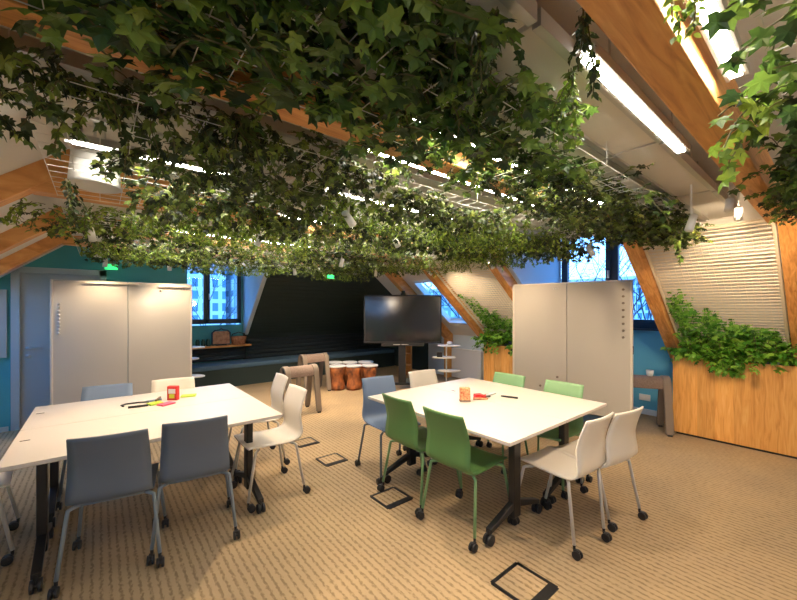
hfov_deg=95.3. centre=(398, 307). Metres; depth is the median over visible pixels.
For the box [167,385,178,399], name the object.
box
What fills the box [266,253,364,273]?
ivy
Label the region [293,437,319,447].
floor outlet cover
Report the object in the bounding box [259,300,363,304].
trim
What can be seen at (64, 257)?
wall
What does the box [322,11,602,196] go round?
ivy
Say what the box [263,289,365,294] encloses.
trim
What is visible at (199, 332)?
wall
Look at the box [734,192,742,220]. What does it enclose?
track spotlight
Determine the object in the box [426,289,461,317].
building
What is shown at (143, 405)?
marker pen
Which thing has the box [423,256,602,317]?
bare tree
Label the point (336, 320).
trim
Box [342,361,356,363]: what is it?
seat cushion
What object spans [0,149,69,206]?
trim
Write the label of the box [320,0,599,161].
ivy
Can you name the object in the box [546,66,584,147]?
sprig
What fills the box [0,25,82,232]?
ceiling
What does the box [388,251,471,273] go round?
hanging fern
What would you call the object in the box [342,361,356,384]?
stool
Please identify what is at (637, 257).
trim
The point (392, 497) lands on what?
floor outlet
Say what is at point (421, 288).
window
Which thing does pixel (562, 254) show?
ivy
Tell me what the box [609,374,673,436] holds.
stool
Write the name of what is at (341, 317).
trim
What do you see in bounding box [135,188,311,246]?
hanging creeper
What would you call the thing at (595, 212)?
ivy
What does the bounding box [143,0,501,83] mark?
ivy
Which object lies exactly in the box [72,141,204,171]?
diffuser
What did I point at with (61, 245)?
ceiling
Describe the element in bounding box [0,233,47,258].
ceiling
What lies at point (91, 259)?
ivy
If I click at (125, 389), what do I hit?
chair
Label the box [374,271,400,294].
ceiling
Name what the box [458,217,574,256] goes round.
hanging creeper
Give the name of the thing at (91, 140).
linear light
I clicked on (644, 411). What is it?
baseboard
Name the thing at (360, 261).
ivy
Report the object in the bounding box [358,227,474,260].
ivy
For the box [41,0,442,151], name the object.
ivy
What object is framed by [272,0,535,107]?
ivy
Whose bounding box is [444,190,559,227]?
ceiling panel
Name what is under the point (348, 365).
seat cushion
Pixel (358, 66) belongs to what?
ceiling panel
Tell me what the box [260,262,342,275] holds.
hanging creeper
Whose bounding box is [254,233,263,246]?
track spotlight
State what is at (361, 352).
seat cushion
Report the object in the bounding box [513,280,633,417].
whiteboard
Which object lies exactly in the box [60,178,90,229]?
sprig
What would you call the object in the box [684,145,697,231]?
track spotlight
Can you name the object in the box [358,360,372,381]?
stool
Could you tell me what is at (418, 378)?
chair
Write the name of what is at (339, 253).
ivy
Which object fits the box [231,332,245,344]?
wicker basket
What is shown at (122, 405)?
charging cable
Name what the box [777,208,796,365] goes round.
trim
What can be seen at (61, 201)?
ceiling panel
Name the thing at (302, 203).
ceiling panel
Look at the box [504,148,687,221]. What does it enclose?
ivy
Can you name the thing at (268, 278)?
trim
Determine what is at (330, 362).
seat cushion
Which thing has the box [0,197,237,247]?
hanging creeper
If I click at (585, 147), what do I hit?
ceiling panel
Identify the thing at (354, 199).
ceiling panel
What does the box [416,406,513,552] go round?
chair
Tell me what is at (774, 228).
trellis
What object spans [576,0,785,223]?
wooden beam
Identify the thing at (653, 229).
ivy
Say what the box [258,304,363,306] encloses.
trim
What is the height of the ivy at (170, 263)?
0.392 m
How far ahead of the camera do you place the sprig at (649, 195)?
1.99 m
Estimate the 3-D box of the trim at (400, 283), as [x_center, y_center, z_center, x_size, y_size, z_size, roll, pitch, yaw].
[0.456,-0.059,7.625,1.890,1.738,0.130,0,0,-39]
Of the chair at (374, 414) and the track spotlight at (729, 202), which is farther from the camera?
the chair at (374, 414)
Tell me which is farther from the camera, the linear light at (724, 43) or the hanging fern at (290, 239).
the hanging fern at (290, 239)
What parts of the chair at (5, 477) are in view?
leg, leg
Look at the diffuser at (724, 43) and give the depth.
1.07 m
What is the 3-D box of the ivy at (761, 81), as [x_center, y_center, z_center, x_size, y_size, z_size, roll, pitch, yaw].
[1.576,-0.604,1.095,1.530,0.263,0.661,0,0,-39]
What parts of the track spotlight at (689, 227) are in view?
stem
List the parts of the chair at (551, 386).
leg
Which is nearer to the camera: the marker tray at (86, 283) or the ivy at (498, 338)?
the marker tray at (86, 283)
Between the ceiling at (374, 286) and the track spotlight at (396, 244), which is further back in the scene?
the ceiling at (374, 286)
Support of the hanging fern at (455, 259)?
hanging from the wire rack at (136, 114)
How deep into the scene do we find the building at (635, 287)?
56.07 m
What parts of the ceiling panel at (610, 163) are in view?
edge rail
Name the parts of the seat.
ribbed backrest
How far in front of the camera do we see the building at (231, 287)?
41.46 m
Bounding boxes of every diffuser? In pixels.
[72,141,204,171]
[696,0,742,78]
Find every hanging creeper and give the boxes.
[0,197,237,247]
[72,236,210,265]
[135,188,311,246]
[181,261,274,277]
[190,223,327,257]
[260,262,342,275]
[301,194,466,242]
[412,222,534,257]
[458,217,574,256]
[459,244,549,268]
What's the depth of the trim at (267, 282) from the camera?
7.72 m
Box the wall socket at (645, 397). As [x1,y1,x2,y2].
[639,393,649,400]
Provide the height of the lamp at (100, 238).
0.420 m
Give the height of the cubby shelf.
1.000 m
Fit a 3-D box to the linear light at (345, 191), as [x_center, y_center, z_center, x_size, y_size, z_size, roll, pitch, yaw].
[0.083,-0.925,2.891,1.460,0.290,0.060,0,0,-39]
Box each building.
[187,265,225,325]
[226,266,238,324]
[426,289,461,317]
[569,276,653,319]
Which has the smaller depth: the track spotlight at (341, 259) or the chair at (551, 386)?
the chair at (551, 386)
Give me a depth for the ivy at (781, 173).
1.70 m
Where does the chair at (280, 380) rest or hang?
on the floor
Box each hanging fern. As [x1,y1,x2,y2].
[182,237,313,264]
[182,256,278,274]
[271,223,399,256]
[311,271,369,282]
[372,255,447,277]
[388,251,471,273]
[445,253,523,272]
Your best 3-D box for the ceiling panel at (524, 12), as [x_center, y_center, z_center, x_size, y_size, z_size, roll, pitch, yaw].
[-0.149,-0.934,0.732,1.180,0.272,0.250,0,0,-39]
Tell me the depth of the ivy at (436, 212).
2.31 m
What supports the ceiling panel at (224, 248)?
hanging from the ceiling at (563, 12)
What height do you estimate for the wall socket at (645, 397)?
0.090 m
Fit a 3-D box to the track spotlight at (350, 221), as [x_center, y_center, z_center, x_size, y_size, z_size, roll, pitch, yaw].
[-0.310,-0.785,2.266,0.099,0.569,0.050,0,0,20]
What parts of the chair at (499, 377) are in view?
leg, leg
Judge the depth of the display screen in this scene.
6.94 m
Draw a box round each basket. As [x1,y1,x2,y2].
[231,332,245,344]
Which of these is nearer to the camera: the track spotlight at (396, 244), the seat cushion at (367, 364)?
the track spotlight at (396, 244)
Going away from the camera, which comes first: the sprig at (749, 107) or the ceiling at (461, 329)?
the sprig at (749, 107)
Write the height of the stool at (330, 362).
0.463 m
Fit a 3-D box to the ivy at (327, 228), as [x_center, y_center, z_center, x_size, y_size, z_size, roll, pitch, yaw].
[-0.279,-0.618,2.967,1.353,0.289,0.618,0,0,-44]
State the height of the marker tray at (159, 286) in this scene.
0.023 m
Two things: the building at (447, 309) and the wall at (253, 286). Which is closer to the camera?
the wall at (253, 286)
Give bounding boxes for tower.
[192,346,204,377]
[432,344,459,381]
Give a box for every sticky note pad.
[146,401,163,405]
[157,401,175,405]
[180,393,196,397]
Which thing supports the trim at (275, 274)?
attached to the wall at (647, 355)
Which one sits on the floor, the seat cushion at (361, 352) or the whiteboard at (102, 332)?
the whiteboard at (102, 332)
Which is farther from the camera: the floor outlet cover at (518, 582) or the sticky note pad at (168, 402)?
the sticky note pad at (168, 402)
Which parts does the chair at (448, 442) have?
leg, leg, leg, leg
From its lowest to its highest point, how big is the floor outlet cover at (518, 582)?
0.004 m
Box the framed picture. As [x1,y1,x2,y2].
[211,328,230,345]
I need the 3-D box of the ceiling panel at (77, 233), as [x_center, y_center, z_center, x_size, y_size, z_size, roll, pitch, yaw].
[-2.937,-0.934,4.123,1.180,0.272,0.600,0,0,-39]
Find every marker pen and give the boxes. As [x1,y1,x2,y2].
[128,404,147,408]
[501,395,517,398]
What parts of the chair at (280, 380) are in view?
leg, leg, leg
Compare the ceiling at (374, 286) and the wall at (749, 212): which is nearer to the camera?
the wall at (749, 212)
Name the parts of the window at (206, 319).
sash, sash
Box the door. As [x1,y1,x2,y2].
[20,273,98,427]
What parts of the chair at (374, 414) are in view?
leg, leg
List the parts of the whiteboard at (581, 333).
board panel, board panel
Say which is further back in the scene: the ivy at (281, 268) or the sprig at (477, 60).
the ivy at (281, 268)
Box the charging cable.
[120,401,148,406]
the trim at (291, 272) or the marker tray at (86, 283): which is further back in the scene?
the trim at (291, 272)
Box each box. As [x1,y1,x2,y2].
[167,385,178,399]
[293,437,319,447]
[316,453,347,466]
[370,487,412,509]
[459,387,470,401]
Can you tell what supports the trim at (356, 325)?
attached to the wall at (647, 355)
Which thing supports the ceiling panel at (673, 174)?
hanging from the ceiling at (563, 12)
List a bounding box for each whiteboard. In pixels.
[50,279,191,404]
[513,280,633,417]
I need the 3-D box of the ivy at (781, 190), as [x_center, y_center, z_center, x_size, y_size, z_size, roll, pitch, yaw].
[2.354,-0.603,1.764,1.393,0.262,0.612,0,0,-25]
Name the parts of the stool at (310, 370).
saddle seat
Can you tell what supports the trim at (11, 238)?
attached to the ceiling at (13, 156)
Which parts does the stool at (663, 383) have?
saddle seat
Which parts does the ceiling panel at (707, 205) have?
edge rail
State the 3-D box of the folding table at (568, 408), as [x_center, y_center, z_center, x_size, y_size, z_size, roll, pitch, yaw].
[1.025,1.180,3.445,0.715,0.739,1.500,0,0,-39]
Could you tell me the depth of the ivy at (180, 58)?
1.07 m
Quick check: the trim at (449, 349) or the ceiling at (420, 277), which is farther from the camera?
the trim at (449, 349)
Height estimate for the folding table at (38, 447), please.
0.739 m
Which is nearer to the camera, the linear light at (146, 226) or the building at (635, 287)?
the linear light at (146, 226)
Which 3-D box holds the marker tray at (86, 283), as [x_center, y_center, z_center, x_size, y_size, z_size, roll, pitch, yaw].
[-3.741,-0.322,4.754,0.560,0.020,0.047,0,0,-39]
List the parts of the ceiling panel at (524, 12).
edge rail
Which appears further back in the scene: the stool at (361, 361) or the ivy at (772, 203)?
the stool at (361, 361)
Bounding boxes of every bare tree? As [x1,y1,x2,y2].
[190,265,235,324]
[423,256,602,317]
[569,239,651,319]
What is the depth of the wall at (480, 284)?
6.18 m
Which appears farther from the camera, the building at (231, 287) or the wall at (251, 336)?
the building at (231, 287)
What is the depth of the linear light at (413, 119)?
1.92 m
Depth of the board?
4.51 m
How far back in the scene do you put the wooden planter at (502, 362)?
6.52 m
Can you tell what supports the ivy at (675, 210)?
hanging from the wire rack at (209, 15)
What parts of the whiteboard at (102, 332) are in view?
board panel, board panel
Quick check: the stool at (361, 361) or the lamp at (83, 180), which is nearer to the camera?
the lamp at (83, 180)
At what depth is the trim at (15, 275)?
4.61 m
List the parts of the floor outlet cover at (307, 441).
carpet lid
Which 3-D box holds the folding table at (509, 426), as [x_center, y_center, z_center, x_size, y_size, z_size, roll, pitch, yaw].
[0.470,1.181,2.989,0.715,0.737,1.500,0,0,-39]
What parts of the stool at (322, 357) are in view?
saddle seat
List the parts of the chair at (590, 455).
leg, leg, leg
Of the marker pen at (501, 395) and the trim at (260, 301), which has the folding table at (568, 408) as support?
the marker pen at (501, 395)
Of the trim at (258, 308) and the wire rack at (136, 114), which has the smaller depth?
the wire rack at (136, 114)
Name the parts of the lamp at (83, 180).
suspension rod, lamp shade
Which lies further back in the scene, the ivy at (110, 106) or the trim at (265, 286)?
the trim at (265, 286)
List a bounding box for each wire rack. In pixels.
[8,27,594,248]
[14,0,706,227]
[62,205,464,265]
[73,235,402,274]
[759,0,796,98]
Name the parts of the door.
handle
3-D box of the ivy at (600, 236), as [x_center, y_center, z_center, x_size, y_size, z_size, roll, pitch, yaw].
[1.843,-0.646,3.175,1.296,0.211,0.503,0,0,-43]
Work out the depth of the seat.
7.95 m
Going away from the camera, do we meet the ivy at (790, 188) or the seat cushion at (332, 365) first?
the ivy at (790, 188)
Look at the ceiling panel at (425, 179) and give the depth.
2.32 m
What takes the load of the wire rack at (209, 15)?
hanging from the ceiling at (563, 12)
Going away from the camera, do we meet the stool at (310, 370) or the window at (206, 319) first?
the stool at (310, 370)
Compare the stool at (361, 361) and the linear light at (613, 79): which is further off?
the stool at (361, 361)
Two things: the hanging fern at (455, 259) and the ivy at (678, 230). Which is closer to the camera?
the ivy at (678, 230)
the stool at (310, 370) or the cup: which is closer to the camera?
the cup
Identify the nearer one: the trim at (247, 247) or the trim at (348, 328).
the trim at (247, 247)
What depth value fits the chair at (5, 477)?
2.23 m
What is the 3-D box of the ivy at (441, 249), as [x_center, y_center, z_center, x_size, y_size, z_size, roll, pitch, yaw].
[0.454,-0.657,3.493,1.283,0.353,0.687,0,0,-18]
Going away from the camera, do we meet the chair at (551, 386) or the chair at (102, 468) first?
the chair at (102, 468)
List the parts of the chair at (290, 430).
leg, leg, leg, leg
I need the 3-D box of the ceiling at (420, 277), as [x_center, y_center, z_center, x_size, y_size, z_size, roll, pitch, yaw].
[0.216,-0.864,6.664,0.700,0.688,0.700,0,0,-39]
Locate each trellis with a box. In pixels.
[430,259,512,333]
[643,219,789,350]
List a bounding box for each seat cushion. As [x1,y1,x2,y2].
[192,347,393,371]
[329,361,341,363]
[329,364,345,367]
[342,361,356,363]
[346,364,361,367]
[358,360,372,363]
[362,363,377,366]
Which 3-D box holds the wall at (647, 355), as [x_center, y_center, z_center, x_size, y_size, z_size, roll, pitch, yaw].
[1.709,-0.050,7.723,0.150,3.200,7.040,0,0,-39]
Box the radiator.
[452,348,482,379]
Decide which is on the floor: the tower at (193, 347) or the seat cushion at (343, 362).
the tower at (193, 347)
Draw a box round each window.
[192,260,240,323]
[412,280,467,324]
[561,234,657,328]
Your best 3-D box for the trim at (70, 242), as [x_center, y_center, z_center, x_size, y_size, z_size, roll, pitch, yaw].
[-1.900,-0.835,5.688,4.950,0.230,0.120,0,0,-39]
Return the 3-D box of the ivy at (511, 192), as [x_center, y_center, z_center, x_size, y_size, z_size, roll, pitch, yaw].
[0.673,-0.706,2.068,1.652,0.211,0.503,0,0,-43]
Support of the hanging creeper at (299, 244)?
hanging from the wire rack at (62, 205)
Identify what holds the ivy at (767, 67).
hanging from the wire rack at (790, 0)
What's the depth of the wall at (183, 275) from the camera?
5.80 m
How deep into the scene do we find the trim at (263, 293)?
7.93 m
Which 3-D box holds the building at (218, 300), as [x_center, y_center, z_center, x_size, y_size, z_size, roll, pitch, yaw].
[-25.251,-6.700,42.675,12.400,40.500,5.600,0,0,45]
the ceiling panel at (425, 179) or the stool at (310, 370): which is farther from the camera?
the stool at (310, 370)
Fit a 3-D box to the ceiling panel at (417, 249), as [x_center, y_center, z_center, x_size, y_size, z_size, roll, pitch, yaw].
[0.470,-0.934,5.371,1.030,0.272,0.600,0,0,-39]
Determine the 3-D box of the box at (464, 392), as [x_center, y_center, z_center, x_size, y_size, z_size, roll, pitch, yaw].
[0.579,0.753,3.169,0.092,0.118,0.054,0,0,0]
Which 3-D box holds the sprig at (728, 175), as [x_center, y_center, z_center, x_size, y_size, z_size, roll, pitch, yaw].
[1.242,-0.572,1.321,0.148,0.248,0.306,0,0,4]
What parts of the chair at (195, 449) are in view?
leg, under frame, leg, leg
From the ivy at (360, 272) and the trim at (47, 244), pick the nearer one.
the trim at (47, 244)
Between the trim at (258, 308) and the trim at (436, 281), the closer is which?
the trim at (436, 281)
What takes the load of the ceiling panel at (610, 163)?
hanging from the ceiling at (563, 12)
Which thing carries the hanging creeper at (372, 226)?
hanging from the wire rack at (136, 114)
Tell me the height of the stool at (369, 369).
0.463 m
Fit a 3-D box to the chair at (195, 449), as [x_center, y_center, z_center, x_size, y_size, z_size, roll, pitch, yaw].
[-1.401,1.126,2.500,0.518,0.847,0.538,0,0,-30]
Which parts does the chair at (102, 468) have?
leg, leg, under frame, leg, leg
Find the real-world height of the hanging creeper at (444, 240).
0.256 m
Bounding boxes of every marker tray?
[85,282,138,284]
[158,285,187,287]
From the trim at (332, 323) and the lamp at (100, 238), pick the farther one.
the trim at (332, 323)
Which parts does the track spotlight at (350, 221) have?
stem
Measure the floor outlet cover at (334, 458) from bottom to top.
0.004 m
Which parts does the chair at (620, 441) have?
leg, leg, leg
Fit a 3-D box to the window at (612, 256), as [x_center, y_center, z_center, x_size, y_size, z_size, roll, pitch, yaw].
[3.330,-0.625,5.664,0.160,1.850,1.600,0,0,-39]
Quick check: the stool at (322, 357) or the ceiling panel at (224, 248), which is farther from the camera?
the stool at (322, 357)
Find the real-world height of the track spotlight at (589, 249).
0.570 m
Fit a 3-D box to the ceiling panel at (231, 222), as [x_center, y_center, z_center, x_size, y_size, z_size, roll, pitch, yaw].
[-1.267,-0.934,3.942,1.130,0.272,0.600,0,0,-39]
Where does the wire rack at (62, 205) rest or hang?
hanging from the ceiling at (563, 12)
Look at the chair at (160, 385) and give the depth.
3.62 m
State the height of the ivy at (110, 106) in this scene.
0.430 m
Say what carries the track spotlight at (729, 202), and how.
hanging from the ceiling at (563, 12)
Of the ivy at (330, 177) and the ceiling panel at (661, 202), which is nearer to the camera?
the ivy at (330, 177)
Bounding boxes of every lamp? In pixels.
[67,122,122,193]
[83,219,112,241]
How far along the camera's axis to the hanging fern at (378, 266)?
5.31 m
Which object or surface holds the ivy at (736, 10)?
hanging from the wire rack at (790, 0)
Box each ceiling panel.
[0,27,339,172]
[58,198,222,228]
[72,232,171,243]
[194,175,340,211]
[207,0,433,87]
[209,246,279,253]
[228,222,330,243]
[307,140,481,205]
[314,197,425,226]
[406,249,446,258]
[408,0,536,54]
[409,220,493,233]
[432,71,605,170]
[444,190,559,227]
[489,7,660,157]
[522,219,595,239]
[559,158,669,206]
[609,142,715,198]
[642,199,703,221]
[672,161,736,220]
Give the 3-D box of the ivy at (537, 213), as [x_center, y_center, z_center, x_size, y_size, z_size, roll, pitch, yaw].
[1.213,-0.685,2.540,1.250,0.285,0.640,0,0,-39]
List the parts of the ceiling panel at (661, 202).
edge rail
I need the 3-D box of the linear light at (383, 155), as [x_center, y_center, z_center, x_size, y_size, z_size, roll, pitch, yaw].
[0.450,-0.925,2.286,1.660,0.290,0.060,0,0,-39]
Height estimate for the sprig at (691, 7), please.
0.136 m
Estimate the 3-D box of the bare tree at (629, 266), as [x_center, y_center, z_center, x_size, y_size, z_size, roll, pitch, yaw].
[14.351,3.581,19.689,11.242,19.976,14.922,0,0,-14]
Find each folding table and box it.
[0,396,282,594]
[20,383,249,526]
[368,386,566,546]
[426,378,606,505]
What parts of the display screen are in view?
screen glass, post, screen frame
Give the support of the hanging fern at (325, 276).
hanging from the wire rack at (74, 235)
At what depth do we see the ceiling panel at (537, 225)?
3.70 m
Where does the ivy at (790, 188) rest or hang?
hanging from the wire rack at (790, 0)
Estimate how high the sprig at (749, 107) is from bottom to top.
0.228 m
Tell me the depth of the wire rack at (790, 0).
0.94 m
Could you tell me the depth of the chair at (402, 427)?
2.88 m
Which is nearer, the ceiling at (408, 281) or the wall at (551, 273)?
the wall at (551, 273)
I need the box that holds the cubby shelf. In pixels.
[406,346,411,377]
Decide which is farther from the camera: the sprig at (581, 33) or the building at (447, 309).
the building at (447, 309)
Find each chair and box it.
[0,470,19,565]
[47,428,168,599]
[55,383,132,510]
[146,415,239,565]
[151,377,194,392]
[228,373,289,471]
[231,383,310,512]
[355,375,426,484]
[377,393,462,514]
[403,369,437,465]
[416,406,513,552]
[486,372,528,473]
[514,411,617,560]
[537,379,592,499]
[543,406,647,542]
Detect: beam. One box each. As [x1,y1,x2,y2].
[0,0,647,238]
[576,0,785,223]
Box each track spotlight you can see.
[87,203,96,241]
[102,258,107,266]
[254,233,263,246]
[339,245,343,266]
[342,190,356,227]
[393,198,400,247]
[585,239,595,256]
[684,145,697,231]
[724,182,733,212]
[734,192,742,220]
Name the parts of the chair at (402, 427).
leg, leg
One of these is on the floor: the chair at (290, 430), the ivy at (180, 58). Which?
the chair at (290, 430)
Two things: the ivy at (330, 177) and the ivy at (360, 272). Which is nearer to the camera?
the ivy at (330, 177)
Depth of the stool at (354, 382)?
6.85 m
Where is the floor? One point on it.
(721, 523)
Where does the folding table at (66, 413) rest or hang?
on the floor
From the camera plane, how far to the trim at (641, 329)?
5.21 m
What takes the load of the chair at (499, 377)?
on the floor
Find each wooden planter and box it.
[484,343,512,381]
[673,356,796,458]
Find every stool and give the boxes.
[280,363,321,412]
[296,352,330,390]
[329,361,341,376]
[329,364,345,390]
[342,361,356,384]
[346,364,361,390]
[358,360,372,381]
[362,363,377,377]
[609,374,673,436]
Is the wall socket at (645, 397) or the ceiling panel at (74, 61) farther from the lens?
the wall socket at (645, 397)
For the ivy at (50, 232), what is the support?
hanging from the wire rack at (62, 205)
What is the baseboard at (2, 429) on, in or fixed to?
attached to the wall at (64, 257)
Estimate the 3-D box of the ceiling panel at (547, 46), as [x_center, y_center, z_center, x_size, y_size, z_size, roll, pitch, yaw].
[0.759,-0.934,1.478,1.130,0.272,0.250,0,0,-39]
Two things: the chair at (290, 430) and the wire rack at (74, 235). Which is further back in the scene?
the wire rack at (74, 235)
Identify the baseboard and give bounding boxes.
[0,426,8,432]
[633,407,656,416]
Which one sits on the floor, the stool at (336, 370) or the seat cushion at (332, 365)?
the stool at (336, 370)
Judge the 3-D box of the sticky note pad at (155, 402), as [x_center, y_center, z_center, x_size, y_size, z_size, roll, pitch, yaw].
[-2.059,0.806,3.071,0.080,0.012,0.100,0,0,33]
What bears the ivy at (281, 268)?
hanging from the wire rack at (74, 235)
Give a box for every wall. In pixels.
[0,245,180,430]
[181,268,186,283]
[192,257,242,363]
[243,260,267,334]
[243,329,379,358]
[383,330,672,410]
[432,256,517,331]
[498,236,560,283]
[648,182,792,355]
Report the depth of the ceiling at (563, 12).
1.65 m
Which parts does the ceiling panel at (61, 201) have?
edge rail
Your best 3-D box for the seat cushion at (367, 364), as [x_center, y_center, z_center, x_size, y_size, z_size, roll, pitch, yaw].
[-0.552,1.106,7.016,0.324,0.038,0.324,0,0,-36]
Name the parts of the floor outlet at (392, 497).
carpet lid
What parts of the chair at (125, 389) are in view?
leg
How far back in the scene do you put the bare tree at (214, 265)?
26.14 m
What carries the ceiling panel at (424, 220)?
hanging from the ceiling at (563, 12)
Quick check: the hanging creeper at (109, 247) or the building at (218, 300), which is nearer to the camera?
the hanging creeper at (109, 247)
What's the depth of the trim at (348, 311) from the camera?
8.32 m
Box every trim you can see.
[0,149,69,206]
[0,206,70,254]
[0,231,74,275]
[11,267,105,430]
[30,172,476,255]
[61,215,423,265]
[62,236,379,266]
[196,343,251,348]
[248,327,363,334]
[249,324,363,330]
[251,322,363,327]
[252,319,363,324]
[253,316,363,320]
[254,313,363,317]
[255,310,363,313]
[256,307,363,310]
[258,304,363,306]
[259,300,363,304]
[260,296,363,300]
[261,292,363,297]
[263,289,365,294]
[264,285,364,291]
[265,281,363,288]
[266,277,361,284]
[270,273,360,281]
[275,271,358,277]
[386,265,452,342]
[419,258,490,343]
[444,338,451,377]
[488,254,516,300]
[623,240,681,363]
[633,328,658,330]
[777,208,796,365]
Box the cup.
[646,370,653,375]
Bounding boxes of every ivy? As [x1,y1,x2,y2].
[0,0,528,171]
[0,35,267,189]
[21,211,218,255]
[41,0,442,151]
[82,243,217,268]
[88,141,355,227]
[89,251,206,271]
[120,166,351,242]
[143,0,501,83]
[177,243,305,269]
[200,117,414,205]
[248,263,321,277]
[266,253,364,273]
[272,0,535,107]
[281,208,427,255]
[289,240,402,270]
[304,233,422,263]
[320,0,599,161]
[320,265,388,277]
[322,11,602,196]
[342,263,415,277]
[358,171,509,241]
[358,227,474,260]
[389,222,492,260]
[401,138,592,219]
[457,294,512,355]
[482,226,596,261]
[493,188,640,235]
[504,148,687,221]
[517,227,600,264]
[547,191,664,239]
[560,221,648,249]
[578,192,714,239]
[605,209,693,249]
[620,213,713,251]
[660,289,796,379]
[664,0,796,119]
[727,149,796,209]
[743,61,796,167]
[744,1,796,180]
[744,95,796,209]
[744,190,796,225]
[772,180,793,197]
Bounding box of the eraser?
[474,393,482,396]
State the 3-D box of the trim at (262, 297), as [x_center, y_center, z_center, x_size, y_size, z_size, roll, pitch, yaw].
[-1.320,-0.199,8.533,3.800,0.075,0.075,0,0,-39]
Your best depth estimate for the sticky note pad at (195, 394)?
3.32 m
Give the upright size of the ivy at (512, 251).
0.373 m
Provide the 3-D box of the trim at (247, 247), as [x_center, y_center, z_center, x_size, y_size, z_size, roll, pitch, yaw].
[-1.227,-0.835,4.869,4.950,0.230,0.120,0,0,-39]
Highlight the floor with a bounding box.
[0,365,796,599]
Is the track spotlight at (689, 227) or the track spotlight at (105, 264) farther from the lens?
the track spotlight at (105, 264)
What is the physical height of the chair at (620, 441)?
0.847 m
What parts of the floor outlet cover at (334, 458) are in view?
carpet lid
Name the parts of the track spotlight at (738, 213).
stem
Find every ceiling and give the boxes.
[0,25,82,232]
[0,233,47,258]
[0,245,63,277]
[73,0,796,233]
[358,273,391,294]
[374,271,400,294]
[395,265,458,334]
[398,265,429,281]
[450,318,476,335]
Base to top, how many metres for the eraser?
0.030 m
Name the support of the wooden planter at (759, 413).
on the floor
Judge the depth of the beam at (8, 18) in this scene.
1.19 m
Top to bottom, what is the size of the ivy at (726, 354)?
1.010 m
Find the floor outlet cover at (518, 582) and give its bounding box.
[490,562,558,599]
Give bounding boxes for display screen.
[364,291,441,384]
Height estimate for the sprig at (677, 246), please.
0.258 m
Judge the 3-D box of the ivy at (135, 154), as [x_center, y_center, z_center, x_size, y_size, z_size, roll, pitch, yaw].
[-0.804,-0.650,1.991,1.388,0.255,0.608,0,0,-43]
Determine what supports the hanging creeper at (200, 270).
hanging from the wire rack at (74, 235)
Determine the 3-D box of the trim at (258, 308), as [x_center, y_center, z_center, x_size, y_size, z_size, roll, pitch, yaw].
[-1.461,0.024,8.705,3.800,0.075,0.075,0,0,-39]
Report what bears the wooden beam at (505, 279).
attached to the wall at (551, 273)
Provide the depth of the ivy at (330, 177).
1.72 m
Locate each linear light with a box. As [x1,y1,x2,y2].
[63,124,251,174]
[146,226,321,246]
[324,187,463,219]
[368,149,532,205]
[413,119,601,203]
[576,38,689,154]
[685,0,749,82]
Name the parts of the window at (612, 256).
sash, sash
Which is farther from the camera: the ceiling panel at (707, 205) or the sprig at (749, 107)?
the ceiling panel at (707, 205)
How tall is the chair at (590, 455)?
0.847 m
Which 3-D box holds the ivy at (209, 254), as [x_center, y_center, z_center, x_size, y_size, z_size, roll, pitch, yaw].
[-1.972,-0.694,4.623,1.493,0.380,0.754,0,0,-39]
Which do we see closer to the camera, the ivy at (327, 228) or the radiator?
the ivy at (327, 228)
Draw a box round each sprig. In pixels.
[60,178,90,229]
[464,6,501,116]
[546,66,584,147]
[568,8,601,101]
[633,182,676,230]
[661,0,707,44]
[672,237,683,265]
[708,89,778,166]
[708,98,787,193]
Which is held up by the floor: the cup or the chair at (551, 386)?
the chair at (551, 386)
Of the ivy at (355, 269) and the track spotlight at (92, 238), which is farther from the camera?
the ivy at (355, 269)
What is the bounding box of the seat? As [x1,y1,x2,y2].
[192,333,393,386]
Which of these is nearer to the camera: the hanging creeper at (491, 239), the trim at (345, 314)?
the hanging creeper at (491, 239)
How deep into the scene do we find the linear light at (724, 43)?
1.07 m
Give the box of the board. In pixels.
[0,289,6,357]
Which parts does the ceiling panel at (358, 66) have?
edge rail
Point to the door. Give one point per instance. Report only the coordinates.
(34, 288)
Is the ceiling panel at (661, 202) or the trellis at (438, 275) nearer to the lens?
the ceiling panel at (661, 202)
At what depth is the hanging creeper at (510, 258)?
4.07 m
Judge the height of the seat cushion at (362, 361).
0.038 m

